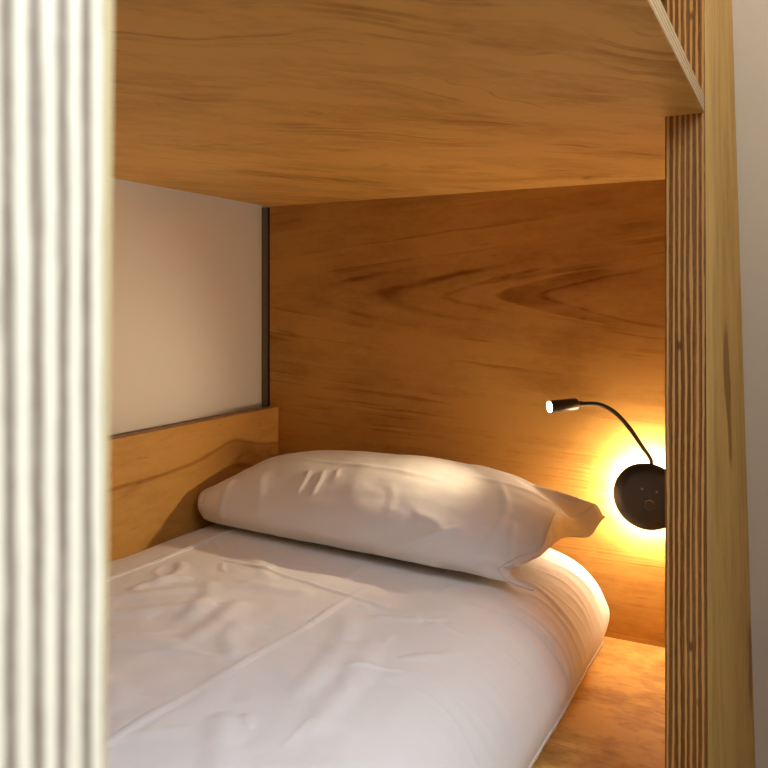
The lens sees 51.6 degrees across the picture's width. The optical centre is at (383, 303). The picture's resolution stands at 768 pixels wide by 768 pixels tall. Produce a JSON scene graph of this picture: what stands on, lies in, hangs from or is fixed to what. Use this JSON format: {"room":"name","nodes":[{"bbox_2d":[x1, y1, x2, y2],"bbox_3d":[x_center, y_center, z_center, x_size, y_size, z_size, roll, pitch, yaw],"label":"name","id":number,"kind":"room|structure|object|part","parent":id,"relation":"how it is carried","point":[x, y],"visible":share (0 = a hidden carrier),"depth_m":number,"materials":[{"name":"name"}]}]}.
{"room":"dormitory","nodes":[
{"label":"dormitory","id":0,"kind":"room"},
{"bbox_2d":[109,178,264,436],"bbox_3d":[-1.334,-0.228,0.428,0.100,2.860,4.320,0,0,28],"label":"wall","id":1,"kind":"structure","parent":0,"point":[186,292],"depth_m":1.93,"materials":[{"name":"white paint"}]},
{"bbox_2d":[268,207,269,406],"bbox_3d":[-0.315,0.086,2.213,0.010,0.711,0.013,0,0,28],"label":"trim","id":2,"kind":"structure","parent":1,"relation":"attached to","point":[268,207],"depth_m":2.21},
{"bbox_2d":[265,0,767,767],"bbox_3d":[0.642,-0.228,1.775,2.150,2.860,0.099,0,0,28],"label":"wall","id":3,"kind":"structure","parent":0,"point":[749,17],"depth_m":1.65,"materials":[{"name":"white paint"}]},
{"bbox_2d":[262,207,267,407],"bbox_3d":[-0.329,0.086,2.218,0.020,0.711,0.017,0,0,28],"label":"trim","id":4,"kind":"structure","parent":3,"relation":"attached to","point":[264,209],"depth_m":2.21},
{"bbox_3d":[-0.360,1.252,-0.139,2.350,0.100,4.420,0,0,28],"label":"floor","id":5,"kind":"structure","parent":0,"visible":0},
{"bbox_2d":[0,0,755,767],"bbox_3d":[-0.174,-0.003,1.149,1.225,2.410,1.765,0,0,28],"label":"bunk bed","id":6,"kind":"object","parent":5,"relation":"on","point":[484,214],"visible":0.7,"depth_m":1.23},
{"bbox_3d":[-0.586,-0.003,0.410,1.181,2.410,0.072,0,0,28],"label":"foot panel","id":7,"kind":"part","parent":6,"relation":"part of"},
{"bbox_3d":[-0.695,0.512,1.443,0.030,0.459,1.688,0,0,28],"label":"rail","id":8,"kind":"part","parent":6,"relation":"part of","materials":[{"name":"brown wood"}]},
{"bbox_2d":[108,523,609,632],"bbox_3d":[-0.276,0.632,1.224,0.910,0.215,1.652,0,0,28],"label":"mattress","id":9,"kind":"object","parent":6,"relation":"on","point":[116,566],"visible":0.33,"depth_m":1.71,"materials":[{"name":"white fabric"}]},
{"bbox_2d":[106,528,604,767],"bbox_3d":[-0.255,0.607,1.147,0.816,0.189,1.507,0,0,28],"label":"sheet","id":10,"kind":"object","parent":9,"relation":"on","point":[235,647],"visible":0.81,"depth_m":1.22,"materials":[{"name":"white fabric"}]},
{"bbox_2d":[198,450,604,590],"bbox_3d":[0.016,0.435,1.773,0.900,0.176,0.387,0,0,28],"label":"pillow","id":11,"kind":"object","parent":10,"relation":"on","point":[483,521],"visible":1,"depth_m":1.65,"materials":[{"name":"white fabric"}]},
{"bbox_3d":[0.188,-0.221,1.945,1.128,1.975,0.020,0,0,28],"label":"headboard","id":12,"kind":"part","parent":6,"relation":"part of","materials":[{"name":"brown wood"}]},
{"bbox_2d":[547,398,664,530],"bbox_3d":[0.496,0.344,1.718,0.282,0.278,0.076,0,0,9],"label":"wall lamp","id":13,"kind":"object","parent":6,"relation":"attached to","point":[639,489],"visible":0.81,"depth_m":1.70,"materials":[{"name":"black metal"}]},
{"bbox_2d":[644,500,655,510],"bbox_3d":[0.565,0.427,1.686,0.023,0.023,0.003,0,0,28],"label":"switch","id":14,"kind":"object","parent":13,"relation":"attached to","point":[649,505],"depth_m":1.68,"materials":[{"name":"black plastic"}]},
{"bbox_3d":[0.591,-0.003,1.395,0.097,2.410,0.620,0,0,28],"label":"panel","id":15,"kind":"part","parent":6,"relation":"part of","materials":[{"name":"brown wood"}]}
]}

